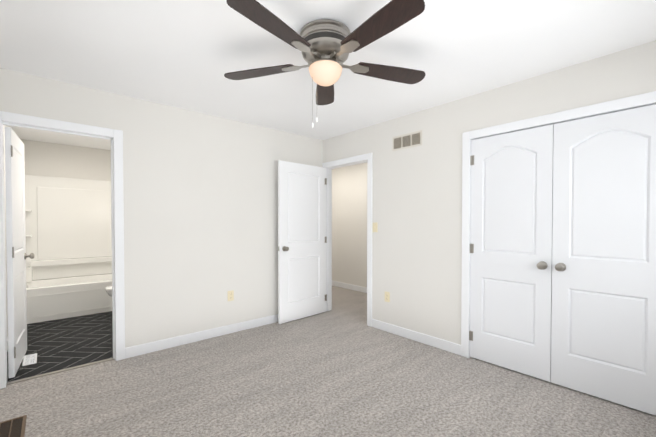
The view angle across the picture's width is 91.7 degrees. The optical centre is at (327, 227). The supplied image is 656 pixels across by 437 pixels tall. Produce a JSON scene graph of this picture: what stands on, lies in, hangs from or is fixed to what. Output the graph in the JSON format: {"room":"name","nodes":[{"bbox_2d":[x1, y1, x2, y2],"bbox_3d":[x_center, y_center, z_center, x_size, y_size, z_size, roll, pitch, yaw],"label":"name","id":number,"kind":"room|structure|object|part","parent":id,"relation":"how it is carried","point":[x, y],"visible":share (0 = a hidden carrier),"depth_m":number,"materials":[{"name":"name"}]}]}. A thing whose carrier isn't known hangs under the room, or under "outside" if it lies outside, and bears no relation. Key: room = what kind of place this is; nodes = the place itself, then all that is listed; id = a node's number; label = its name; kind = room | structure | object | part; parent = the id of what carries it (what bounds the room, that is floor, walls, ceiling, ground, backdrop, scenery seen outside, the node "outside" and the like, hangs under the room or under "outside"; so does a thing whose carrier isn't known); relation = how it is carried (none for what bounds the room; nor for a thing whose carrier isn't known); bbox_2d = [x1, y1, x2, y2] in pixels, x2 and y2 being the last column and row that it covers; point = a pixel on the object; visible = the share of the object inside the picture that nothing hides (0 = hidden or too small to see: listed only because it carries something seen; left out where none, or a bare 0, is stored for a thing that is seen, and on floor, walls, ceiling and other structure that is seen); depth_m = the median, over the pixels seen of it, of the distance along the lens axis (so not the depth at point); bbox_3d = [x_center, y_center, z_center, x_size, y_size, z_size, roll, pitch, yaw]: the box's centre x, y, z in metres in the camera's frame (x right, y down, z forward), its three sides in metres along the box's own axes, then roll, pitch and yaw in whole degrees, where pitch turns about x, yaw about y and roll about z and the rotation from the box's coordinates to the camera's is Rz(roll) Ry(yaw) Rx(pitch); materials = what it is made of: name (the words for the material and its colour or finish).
{"room":"empty bedroom","nodes":[
{"label":"empty bedroom","id":0,"kind":"room"},
{"bbox_2d":[3,125,12,335],"bbox_3d":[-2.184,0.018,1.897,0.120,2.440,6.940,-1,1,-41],"label":"door frame","id":1,"kind":"structure","parent":0,"point":[4,126],"depth_m":3.24,"materials":[{"name":"paint"}]},
{"bbox_2d":[7,311,112,381],"bbox_3d":[-2.313,1.247,4.550,3.400,0.100,2.810,-1,1,-41],"label":"floor","id":2,"kind":"structure","parent":0,"point":[60,344],"depth_m":3.33,"materials":[{"name":"black tile"}]},
{"bbox_2d":[22,353,36,365],"bbox_3d":[-2.756,1.219,2.943,0.095,0.006,0.280,-1,1,-41],"label":"floor vent","id":3,"kind":"object","parent":2,"relation":"in","point":[29,359],"visible":1,"depth_m":2.93,"materials":[{"name":"metal"}]},
{"bbox_2d":[25,175,111,323],"bbox_3d":[-3.508,0.225,4.668,1.528,1.940,0.779,-1,1,-41],"label":"bathtub","id":4,"kind":"object","parent":2,"relation":"on","point":[68,228],"visible":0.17,"depth_m":4.68,"materials":[{"name":"white plastic"}]},
{"bbox_2d":[105,285,111,296],"bbox_3d":[-2.591,0.809,4.279,0.667,0.785,0.470,-1,1,-41],"label":"toilet","id":5,"kind":"object","parent":2,"relation":"on","point":[108,289],"visible":0.12,"depth_m":4.03,"materials":[{"name":"white ceramic"}]},
{"bbox_3d":[-2.663,0.782,4.215,0.476,0.039,0.372,-1,1,-41],"label":"seat","id":6,"kind":"part","parent":5,"relation":"part of","materials":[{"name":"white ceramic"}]},
{"bbox_2d":[20,139,110,279],"bbox_3d":[-3.155,-0.039,5.581,3.280,2.440,0.120,-1,1,-41],"label":"wall","id":7,"kind":"structure","parent":0,"point":[47,159],"depth_m":4.79,"materials":[{"name":"paint"}]},
{"bbox_2d":[0,68,322,347],"bbox_3d":[-1.323,-0.007,3.530,3.230,2.440,0.120,-1,1,-41],"label":"wall","id":8,"kind":"structure","parent":0,"point":[200,192],"depth_m":3.32,"materials":[{"name":"paint"}]},
{"bbox_2d":[2,121,112,139],"bbox_3d":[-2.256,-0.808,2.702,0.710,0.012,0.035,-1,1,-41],"label":"trim","id":9,"kind":"structure","parent":8,"relation":"attached to","point":[43,129],"depth_m":2.66,"materials":[{"name":"paint"}]},
{"bbox_2d":[6,358,113,384],"bbox_3d":[-2.255,1.222,2.731,0.710,0.006,0.040,-1,1,-41],"label":"trim","id":10,"kind":"structure","parent":8,"relation":"attached to","point":[50,373],"depth_m":2.69,"materials":[{"name":"silver metal"}]},
{"bbox_2d":[0,111,124,388],"bbox_3d":[-2.210,0.170,2.664,0.854,2.112,0.016,-1,1,-41],"label":"door frame","id":11,"kind":"structure","parent":8,"relation":"attached to","point":[119,248],"depth_m":2.89,"materials":[{"name":"paint"}]},
{"bbox_2d":[111,138,114,358],"bbox_3d":[-1.994,0.202,2.947,0.012,2.040,0.035,-1,1,-41],"label":"trim","id":12,"kind":"structure","parent":8,"relation":"attached to","point":[112,233],"depth_m":2.94,"materials":[{"name":"paint"}]},
{"bbox_2d":[113,143,115,359],"bbox_3d":[-1.980,0.202,2.956,0.020,2.040,0.120,-1,1,-41],"label":"trim","id":13,"kind":"structure","parent":8,"relation":"attached to","point":[114,246],"depth_m":2.92,"materials":[{"name":"paint"}]},
{"bbox_2d":[125,314,277,358],"bbox_3d":[-0.977,1.159,3.763,2.428,0.100,0.013,-1,1,-41],"label":"baseboard","id":14,"kind":"structure","parent":8,"relation":"attached to","point":[142,349],"depth_m":3.38,"materials":[{"name":"paint"}]},
{"bbox_2d":[228,290,233,300],"bbox_3d":[-1.113,0.781,3.640,0.072,0.116,0.008,-1,1,-41],"label":"electrical outlet","id":15,"kind":"object","parent":8,"relation":"attached to","point":[230,295],"visible":1,"depth_m":3.64,"materials":[{"name":"beige plastic"}]},
{"bbox_2d":[0,286,655,436],"bbox_3d":[-0.205,1.267,3.253,4.860,0.100,6.340,-1,1,-41],"label":"floor carpet","id":16,"kind":"object","parent":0,"point":[341,368],"visible":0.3,"depth_m":2.35,"materials":[{"name":"beige carpet"}]},
{"bbox_2d":[0,415,26,436],"bbox_3d":[-1.935,1.235,1.938,0.135,0.006,0.295,-1,1,-41],"label":"air vent register","id":17,"kind":"object","parent":16,"relation":"on","point":[14,427],"visible":1,"depth_m":1.96,"materials":[{"name":"brown metal"}]},
{"bbox_2d":[0,0,655,149],"bbox_3d":[-0.402,-1.276,3.439,4.860,0.100,6.940,-1,1,-41],"label":"ceiling","id":18,"kind":"structure","parent":0,"point":[186,54],"depth_m":2.17,"materials":[{"name":"paint"}]},
{"bbox_2d":[224,0,425,127],"bbox_3d":[-0.017,-0.911,2.047,1.369,0.587,1.312,0,1,-1],"label":"fan","id":19,"kind":"object","parent":18,"relation":"hanging from","point":[325,47],"visible":1,"depth_m":1.85,"materials":[{"name":"brown wood"}]},
{"bbox_3d":[-0.452,-1.034,2.126,0.502,0.028,0.263,0,1,-1],"label":"blade","id":20,"kind":"part","parent":19,"relation":"part of","materials":[{"name":"brown wood"}]},
{"bbox_3d":[-0.280,-1.026,1.613,0.374,0.028,0.455,0,1,-1],"label":"blade","id":21,"kind":"part","parent":19,"relation":"part of","materials":[{"name":"brown wood"}]},
{"bbox_3d":[-0.023,-1.038,2.445,0.151,0.028,0.512,0,1,-1],"label":"blade","id":22,"kind":"part","parent":19,"relation":"part of","materials":[{"name":"brown wood"}]},
{"bbox_3d":[-0.016,-1.099,1.985,0.320,0.208,0.320,0,1,-1],"label":"motor","id":23,"kind":"part","parent":19,"relation":"part of","materials":[{"name":"silver metal"}]},
{"bbox_3d":[0.259,-1.026,1.621,0.374,0.028,0.455,0,1,-1],"label":"blade","id":24,"kind":"part","parent":19,"relation":"part of","materials":[{"name":"brown wood"}]},
{"bbox_3d":[0.415,-1.034,2.139,0.502,0.028,0.263,0,1,-1],"label":"blade","id":25,"kind":"part","parent":19,"relation":"part of","materials":[{"name":"brown wood"}]},
{"bbox_2d":[332,163,366,286],"bbox_3d":[0.819,-0.040,5.661,0.120,2.440,4.040,-1,1,-41],"label":"wall","id":26,"kind":"structure","parent":0,"point":[349,224],"depth_m":6.03,"materials":[{"name":"paint"}]},
{"bbox_2d":[332,281,366,292],"bbox_3d":[0.769,1.130,5.635,0.013,0.100,3.800,-1,1,-41],"label":"baseboard","id":27,"kind":"structure","parent":26,"relation":"attached to","point":[350,286],"depth_m":6.02,"materials":[{"name":"paint"}]},
{"bbox_2d":[323,40,655,344],"bbox_3d":[0.354,-0.017,4.159,0.120,2.440,5.685,-1,1,-41],"label":"wall","id":28,"kind":"structure","parent":0,"point":[417,236],"depth_m":3.22,"materials":[{"name":"paint"}]},
{"bbox_2d":[278,160,326,323],"bbox_3d":[-0.320,0.180,4.209,0.803,2.020,0.173,-1,1,-44],"label":"entry door","id":29,"kind":"structure","parent":28,"relation":"in","point":[302,239],"depth_m":4.16,"materials":[{"name":"paint"}]},
{"bbox_2d":[326,168,331,310],"bbox_3d":[0.003,0.177,4.562,0.120,2.040,0.020,-1,1,-41],"label":"trim","id":30,"kind":"structure","parent":28,"relation":"attached to","point":[330,239],"depth_m":4.56,"materials":[{"name":"paint"}]},
{"bbox_2d":[327,160,366,168],"bbox_3d":[0.273,-0.848,4.238,0.120,0.020,0.840,-1,1,-41],"label":"trim","id":31,"kind":"structure","parent":28,"relation":"attached to","point":[348,164],"depth_m":4.24,"materials":[{"name":"paint"}]},
{"bbox_2d":[325,153,372,326],"bbox_3d":[0.246,0.147,4.182,0.016,2.112,0.872,-1,1,-41],"label":"door frame","id":32,"kind":"structure","parent":28,"relation":"attached to","point":[369,239],"depth_m":3.88,"materials":[{"name":"paint"}]},
{"bbox_2d":[373,223,377,231],"bbox_3d":[0.561,-0.002,3.819,0.016,0.116,0.072,-1,1,-41],"label":"light switch","id":33,"kind":"object","parent":28,"relation":"attached to","point":[375,227],"visible":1,"depth_m":3.81,"materials":[{"name":"beige plastic"}]},
{"bbox_2d":[385,291,389,301],"bbox_3d":[0.686,0.805,3.695,0.008,0.116,0.072,-1,1,-41],"label":"electrical outlet","id":34,"kind":"object","parent":28,"relation":"attached to","point":[387,296],"visible":1,"depth_m":3.69,"materials":[{"name":"beige plastic"}]},
{"bbox_2d":[392,130,421,150],"bbox_3d":[0.856,-0.943,3.471,0.013,0.158,0.380,-1,1,-41],"label":"air vent","id":35,"kind":"object","parent":28,"relation":"in","point":[408,140],"visible":1,"depth_m":3.46,"materials":[{"name":"beige metal"}]},
{"bbox_2d":[372,319,460,354],"bbox_3d":[0.902,1.164,3.451,0.013,0.100,1.116,-1,1,-41],"label":"baseboard","id":36,"kind":"structure","parent":28,"relation":"attached to","point":[451,347],"depth_m":3.37,"materials":[{"name":"paint"}]},
{"bbox_2d":[461,131,469,357],"bbox_3d":[1.293,0.165,2.988,0.016,2.112,0.072,-1,1,-41],"label":"trim","id":37,"kind":"structure","parent":28,"relation":"attached to","point":[465,244],"depth_m":2.98,"materials":[{"name":"paint"}]},
{"bbox_2d":[469,139,470,357],"bbox_3d":[1.361,0.201,3.014,0.120,2.040,0.020,-1,1,-41],"label":"trim","id":38,"kind":"structure","parent":28,"relation":"attached to","point":[470,233],"depth_m":2.97,"materials":[{"name":"paint"}]},
{"bbox_2d":[469,124,553,381],"bbox_3d":[1.523,0.203,2.719,0.104,2.020,0.645,-1,1,-41],"label":"closet door","id":39,"kind":"structure","parent":28,"relation":"in","point":[511,248],"depth_m":2.70,"materials":[{"name":"paint"}]},
{"bbox_3d":[1.684,0.302,2.510,0.069,0.066,0.066,-1,1,-41],"label":"knob","id":40,"kind":"part","parent":39,"relation":"part of","materials":[{"name":"silver metal"}]},
{"bbox_2d":[470,91,655,139],"bbox_3d":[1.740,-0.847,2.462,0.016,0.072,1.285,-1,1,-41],"label":"trim","id":41,"kind":"structure","parent":28,"relation":"attached to","point":[625,102],"depth_m":2.37,"materials":[{"name":"paint"}]},
{"bbox_2d":[551,104,655,415],"bbox_3d":[1.951,0.211,2.232,0.104,2.020,0.645,-1,1,-41],"label":"closet door","id":42,"kind":"structure","parent":28,"relation":"in","point":[603,331],"depth_m":2.25,"materials":[{"name":"paint"}]},
{"bbox_3d":[1.763,0.303,2.420,0.069,0.066,0.066,-1,1,-41],"label":"knob","id":43,"kind":"part","parent":42,"relation":"part of","materials":[{"name":"silver metal"}]},
{"bbox_3d":[-2.555,0.010,2.449,0.050,2.440,0.120,-1,1,-41],"label":"wall","id":44,"kind":"structure","parent":0,"visible":0},
{"bbox_2d":[2,124,6,383],"bbox_3d":[-2.529,0.209,2.475,0.020,2.040,0.120,-1,1,-41],"label":"trim","id":45,"kind":"structure","parent":44,"relation":"attached to","point":[4,251],"depth_m":2.48,"materials":[{"name":"paint"}]},
{"bbox_2d":[5,127,33,377],"bbox_3d":[-2.771,0.202,2.836,0.173,2.020,0.712,-1,1,-37],"label":"bathroom door","id":46,"kind":"structure","parent":44,"relation":"in","point":[17,255],"depth_m":2.70,"materials":[{"name":"paint"}]},
{"bbox_3d":[-2.903,0.278,3.096,0.069,0.066,0.066,-1,1,-37],"label":"knob","id":47,"kind":"part","parent":46,"relation":"part of","materials":[{"name":"silver metal"}]}
]}

